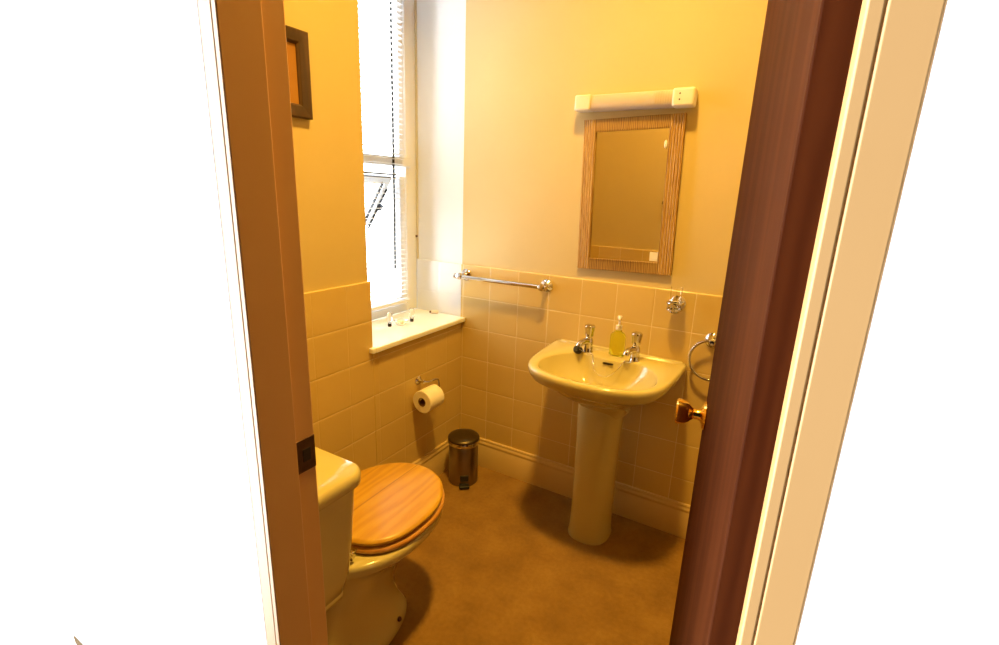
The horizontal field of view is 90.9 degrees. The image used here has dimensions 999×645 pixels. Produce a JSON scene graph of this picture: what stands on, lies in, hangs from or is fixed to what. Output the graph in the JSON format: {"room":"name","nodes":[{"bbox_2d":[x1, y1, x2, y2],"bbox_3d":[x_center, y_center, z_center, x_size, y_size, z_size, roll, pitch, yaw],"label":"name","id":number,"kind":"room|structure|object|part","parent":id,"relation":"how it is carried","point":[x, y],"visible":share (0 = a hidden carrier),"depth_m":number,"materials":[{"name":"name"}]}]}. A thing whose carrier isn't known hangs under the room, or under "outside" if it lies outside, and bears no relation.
{"room":"hallway","nodes":[
{"label":"hallway","id":0,"kind":"room"},
{"bbox_2d":[284,0,461,470],"bbox_3d":[-0.726,-0.579,1.777,0.360,3.020,1.600,10,17,29],"label":"wall","id":1,"kind":"structure","parent":0,"point":[365,414],"depth_m":1.81,"materials":[{"name":"paint"}]},
{"bbox_2d":[285,25,312,119],"bbox_3d":[-0.656,-0.756,1.470,0.020,0.252,0.208,10,17,29],"label":"framed picture","id":2,"kind":"object","parent":1,"relation":"attached to","point":[297,41],"visible":0.37,"depth_m":1.52,"materials":[{"name":"brown wood"}]},
{"bbox_2d":[286,41,298,103],"bbox_3d":[-0.662,-0.757,1.473,0.005,0.172,0.128,10,17,29],"label":"print","id":3,"kind":"object","parent":2,"relation":"attached to","point":[292,46],"depth_m":1.51},
{"bbox_2d":[358,0,418,319],"bbox_3d":[-0.662,-0.944,2.217,0.223,1.895,0.649,10,17,29],"label":"window","id":4,"kind":"structure","parent":1,"relation":"in","point":[409,183],"depth_m":2.36,"materials":[{"name":"beige"}]},
{"bbox_3d":[-0.707,-0.569,2.302,0.126,0.185,0.337,10,17,29],"label":"pane","id":5,"kind":"part","parent":4,"relation":"part of","materials":[{"name":"clear glass"}]},
{"bbox_3d":[-0.594,-1.262,2.086,0.004,1.030,0.434,10,17,29],"label":"pane","id":6,"kind":"part","parent":4,"relation":"part of","materials":[{"name":"clear glass"}]},
{"bbox_3d":[-0.708,-0.570,2.302,0.181,0.249,0.397,10,17,29],"label":"vent sash","id":7,"kind":"part","parent":4,"relation":"part of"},
{"bbox_2d":[358,0,409,310],"bbox_3d":[-0.575,-0.943,2.100,0.036,1.828,0.522,10,17,29],"label":"blind","id":8,"kind":"object","parent":4,"relation":"attached to","point":[401,300],"visible":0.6,"depth_m":2.20,"materials":[{"name":"white plastic"}]},
{"bbox_3d":[-0.603,-0.066,2.331,0.028,0.014,0.514,10,17,29],"label":"rail","id":9,"kind":"part","parent":8,"relation":"part of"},
{"bbox_3d":[-0.491,-1.053,2.239,0.011,1.625,0.017,10,17,29],"label":"tilt cord","id":10,"kind":"part","parent":8,"relation":"part of","materials":[{"name":"white fabric"}]},
{"bbox_3d":[-0.569,-0.934,2.106,0.028,1.792,0.416,10,17,29],"label":"ladder cord","id":11,"kind":"part","parent":8,"relation":"part of","materials":[{"name":"white fabric"}]},
{"bbox_3d":[-0.626,-0.369,2.323,0.033,0.638,0.500,10,17,29],"label":"sash","id":12,"kind":"part","parent":4,"relation":"part of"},
{"bbox_3d":[-0.594,-1.276,2.082,0.033,1.060,0.500,10,17,29],"label":"sash","id":13,"kind":"part","parent":4,"relation":"part of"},
{"bbox_2d":[369,309,464,353],"bbox_3d":[-0.478,0.026,2.325,0.320,0.022,0.658,10,17,29],"label":"windowsill","id":14,"kind":"structure","parent":1,"relation":"attached to","point":[384,337],"depth_m":2.30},
{"bbox_2d":[387,312,391,326],"bbox_3d":[-0.514,-0.014,2.298,0.024,0.066,0.024,10,17,29],"label":"toiletry bottle","id":15,"kind":"object","parent":14,"relation":"on","point":[389,314],"visible":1,"depth_m":2.29,"materials":[{"name":"white plastic"}]},
{"bbox_2d":[393,318,407,324],"bbox_3d":[-0.471,-0.002,2.346,0.070,0.020,0.070,10,17,29],"label":"glass dish","id":16,"kind":"object","parent":14,"relation":"on","point":[398,319],"visible":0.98,"depth_m":2.33,"materials":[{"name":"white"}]},
{"bbox_2d":[409,308,413,321],"bbox_3d":[-0.428,-0.038,2.398,0.024,0.066,0.024,10,17,29],"label":"toiletry bottle","id":17,"kind":"object","parent":14,"relation":"on","point":[411,310],"visible":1,"depth_m":2.39,"materials":[{"name":"white plastic"}]},
{"bbox_2d":[429,310,438,313],"bbox_3d":[-0.343,-0.056,2.567,0.048,0.020,0.020,-1,15,-9],"label":"tube","id":18,"kind":"object","parent":14,"relation":"on","point":[431,311],"visible":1,"depth_m":2.56,"materials":[{"name":"white plastic"}]},
{"bbox_2d":[415,376,439,400],"bbox_3d":[-0.348,0.296,2.293,0.070,0.086,0.140,10,17,29],"label":"toilet roll holder","id":19,"kind":"object","parent":1,"relation":"attached to","point":[418,380],"visible":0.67,"depth_m":2.29,"materials":[{"name":"silver metal"}]},
{"bbox_2d":[413,384,443,412],"bbox_3d":[-0.329,0.353,2.286,0.106,0.108,0.103,10,17,29],"label":"toilet roll","id":20,"kind":"object","parent":19,"relation":"on","point":[432,396],"visible":1,"depth_m":2.25,"materials":[{"name":"paper"}]},
{"bbox_2d":[412,439,448,475],"bbox_3d":[-0.591,0.825,2.087,0.018,0.158,1.462,10,17,29],"label":"baseboard","id":21,"kind":"structure","parent":1,"relation":"attached to","point":[436,460],"depth_m":2.52,"materials":[{"name":"paint"}]},
{"bbox_2d":[72,465,684,644],"bbox_3d":[-0.327,1.151,1.359,2.200,0.080,2.800,10,17,29],"label":"floor","id":22,"kind":"structure","parent":0,"point":[501,564],"depth_m":1.90,"materials":[{"name":"carpet"}]},
{"bbox_2d":[315,446,444,644],"bbox_3d":[-0.454,0.648,1.511,0.511,0.803,0.708,10,17,29],"label":"toilet","id":23,"kind":"object","parent":22,"relation":"on","point":[371,519],"visible":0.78,"depth_m":1.45,"materials":[{"name":"beige ceramic"}]},
{"bbox_2d":[326,591,342,611],"bbox_3d":[-0.553,0.734,1.368,0.190,0.104,0.325,10,17,29],"label":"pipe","id":24,"kind":"object","parent":23,"relation":"attached to","point":[337,602],"depth_m":1.38,"materials":[{"name":"white"}]},
{"bbox_3d":[-0.573,0.332,1.197,0.511,0.040,0.192,10,17,29],"label":"cistern lid","id":25,"kind":"part","parent":23,"relation":"part of","materials":[{"name":"white ceramic"}]},
{"bbox_3d":[-0.379,0.575,1.613,0.368,0.027,0.420,10,17,29],"label":"seat lid","id":26,"kind":"part","parent":23,"relation":"part of","materials":[{"name":"brown wood"}]},
{"bbox_3d":[-0.381,0.602,1.622,0.380,0.020,0.429,10,17,29],"label":"seat","id":27,"kind":"part","parent":23,"relation":"part of","materials":[{"name":"brown wood"}]},
{"bbox_2d":[448,428,479,488],"bbox_3d":[-0.186,0.681,2.490,0.162,0.256,0.175,10,17,29],"label":"pedal bin","id":28,"kind":"object","parent":22,"relation":"on","point":[463,443],"visible":1,"depth_m":2.44,"materials":[{"name":"metal"}]},
{"bbox_3d":[-0.179,0.567,2.465,0.160,0.023,0.160,10,17,29],"label":"lid","id":29,"kind":"part","parent":28,"relation":"part of","materials":[{"name":"metal"}]},
{"bbox_2d":[528,324,686,545],"bbox_3d":[0.384,0.490,2.020,0.574,0.904,0.480,10,17,29],"label":"washbasin","id":30,"kind":"object","parent":22,"relation":"on","point":[604,402],"visible":0.98,"depth_m":1.99,"materials":[{"name":"beige ceramic"}]},
{"bbox_2d":[573,346,582,353],"bbox_3d":[0.334,0.116,2.090,0.040,0.032,0.039,10,17,29],"label":"plug","id":31,"kind":"object","parent":30,"relation":"on","point":[576,350],"visible":0.95,"depth_m":2.08,"materials":[{"name":"black rubber"}]},
{"bbox_2d":[579,349,624,376],"bbox_3d":[0.405,0.171,2.014,0.201,0.076,0.074,10,17,29],"label":"chain","id":32,"kind":"object","parent":31,"relation":"attached to","point":[579,349],"visible":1,"depth_m":1.98,"materials":[{"name":"silver metal"}]},
{"bbox_2d":[576,324,594,352],"bbox_3d":[0.363,0.071,2.067,0.054,0.120,0.096,10,17,29],"label":"tap","id":33,"kind":"object","parent":30,"relation":"on","point":[587,342],"depth_m":2.07,"materials":[{"name":"silver metal"}]},
{"bbox_2d":[528,339,686,419],"bbox_3d":[0.392,0.269,1.961,0.574,0.213,0.480,10,17,29],"label":"basin","id":34,"kind":"object","parent":30,"relation":"in","point":[643,379],"depth_m":1.96,"materials":[{"name":"beige ceramic"}]},
{"bbox_2d":[608,315,625,356],"bbox_3d":[0.490,0.056,2.036,0.064,0.172,0.058,10,17,29],"label":"soap dispenser","id":35,"kind":"object","parent":30,"relation":"on","point":[617,343],"visible":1,"depth_m":2.03,"materials":[{"name":"yellow plastic"}]},
{"bbox_2d":[623,331,642,361],"bbox_3d":[0.536,0.102,1.972,0.054,0.120,0.096,10,17,29],"label":"tap","id":36,"kind":"object","parent":30,"relation":"on","point":[634,351],"depth_m":1.98,"materials":[{"name":"silver metal"}]},
{"bbox_2d":[0,0,998,644],"bbox_3d":[-0.316,-0.280,0.704,2.400,3.020,0.122,10,17,29],"label":"wall","id":37,"kind":"structure","parent":0,"point":[117,344],"depth_m":0.81,"materials":[{"name":"paint"}]},
{"bbox_2d":[197,0,327,644],"bbox_3d":[-0.374,0.197,0.850,0.041,2.020,0.112,10,17,29],"label":"trim","id":38,"kind":"structure","parent":37,"relation":"attached to","point":[244,45],"depth_m":0.77,"materials":[{"name":"beige paint"}]},
{"bbox_3d":[-0.350,0.238,0.885,0.002,0.064,0.043,10,17,29],"label":"strike plate","id":39,"kind":"part","parent":38,"relation":"part of","materials":[{"name":"brown metal"}]},
{"bbox_2d":[669,0,862,644],"bbox_3d":[0.372,0.213,0.883,0.177,2.008,0.713,9,17,26],"label":"door","id":40,"kind":"structure","parent":37,"relation":"in","point":[807,46],"depth_m":0.54,"materials":[{"name":"brown wood"}]},
{"bbox_3d":[0.457,0.217,1.175,0.068,0.068,0.068,8,16,21],"label":"knob","id":41,"kind":"part","parent":40,"relation":"part of","materials":[{"name":"gold metal"}]},
{"bbox_2d":[736,0,946,644],"bbox_3d":[0.263,0.315,0.492,0.041,2.020,0.112,10,17,29],"label":"trim","id":42,"kind":"structure","parent":37,"relation":"attached to","point":[895,44],"depth_m":0.35,"materials":[{"name":"beige paint"}]},
{"bbox_2d":[395,0,767,504],"bbox_3d":[0.409,-0.621,2.088,2.200,3.020,0.110,10,17,29],"label":"wall","id":43,"kind":"structure","parent":0,"point":[501,131],"depth_m":2.15,"materials":[{"name":"paint"}]},
{"bbox_2d":[453,269,552,291],"bbox_3d":[0.004,-0.198,2.325,0.513,0.060,0.077,10,17,29],"label":"towel rail","id":44,"kind":"object","parent":43,"relation":"attached to","point":[546,285],"visible":1,"depth_m":2.28,"materials":[{"name":"silver metal"}]},
{"bbox_3d":[-0.007,-0.193,2.309,0.498,0.022,0.020,10,17,29],"label":"rail","id":45,"kind":"part","parent":44,"relation":"part of","materials":[{"name":"silver metal"}]},
{"bbox_2d":[478,437,689,538],"bbox_3d":[0.440,0.795,2.338,1.540,0.158,0.018,10,17,29],"label":"baseboard","id":46,"kind":"structure","parent":43,"relation":"attached to","point":[665,514],"depth_m":2.39,"materials":[{"name":"paint"}]},
{"bbox_2d":[577,113,686,275],"bbox_3d":[0.516,-0.507,1.984,0.397,0.604,0.019,9,16,29],"label":"wall mirror","id":47,"kind":"object","parent":43,"relation":"attached to","point":[632,166],"visible":1,"depth_m":1.97,"materials":[{"name":"brown wood"}]},
{"bbox_3d":[0.514,-0.236,2.053,0.293,0.046,0.017,9,16,29],"label":"frame rail","id":48,"kind":"part","parent":47,"relation":"part of","materials":[{"name":"brown wood"}]},
{"bbox_3d":[0.520,-0.778,1.917,0.293,0.046,0.017,9,16,29],"label":"frame rail","id":49,"kind":"part","parent":47,"relation":"part of","materials":[{"name":"brown wood"}]},
{"bbox_2d":[575,87,697,112],"bbox_3d":[0.511,-0.848,1.880,0.457,0.063,0.060,10,17,29],"label":"light","id":50,"kind":"object","parent":43,"relation":"attached to","point":[685,97],"visible":1,"depth_m":1.85,"materials":[{"name":"white plastic"}]},
{"bbox_2d":[590,89,673,111],"bbox_3d":[0.507,-0.849,1.885,0.317,0.056,0.055,10,17,29],"label":"diffuser","id":51,"kind":"object","parent":50,"relation":"attached to","point":[661,99],"depth_m":1.86,"materials":[{"name":"white plastic"}]},
{"bbox_2d":[666,297,685,313],"bbox_3d":[0.692,-0.069,1.934,0.067,0.068,0.086,10,17,29],"label":"holder","id":52,"kind":"object","parent":43,"relation":"attached to","point":[682,304],"visible":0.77,"depth_m":1.91,"materials":[{"name":"silver metal"}]},
{"bbox_2d":[670,286,683,312],"bbox_3d":[0.689,-0.090,1.920,0.046,0.099,0.046,10,17,29],"label":"tumbler","id":53,"kind":"object","parent":52,"relation":"in","point":[676,291],"visible":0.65,"depth_m":1.90,"materials":[{"name":"clear glass"}]},
{"bbox_2d":[688,333,716,381],"bbox_3d":[0.831,0.138,1.923,0.170,0.190,0.047,10,17,29],"label":"towel ring","id":54,"kind":"object","parent":43,"relation":"attached to","point":[710,339],"visible":0.59,"depth_m":1.93,"materials":[{"name":"silver metal"}]},
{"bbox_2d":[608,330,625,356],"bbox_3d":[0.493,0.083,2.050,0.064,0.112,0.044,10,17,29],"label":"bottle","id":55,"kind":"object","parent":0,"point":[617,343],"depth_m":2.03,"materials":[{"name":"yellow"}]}
]}

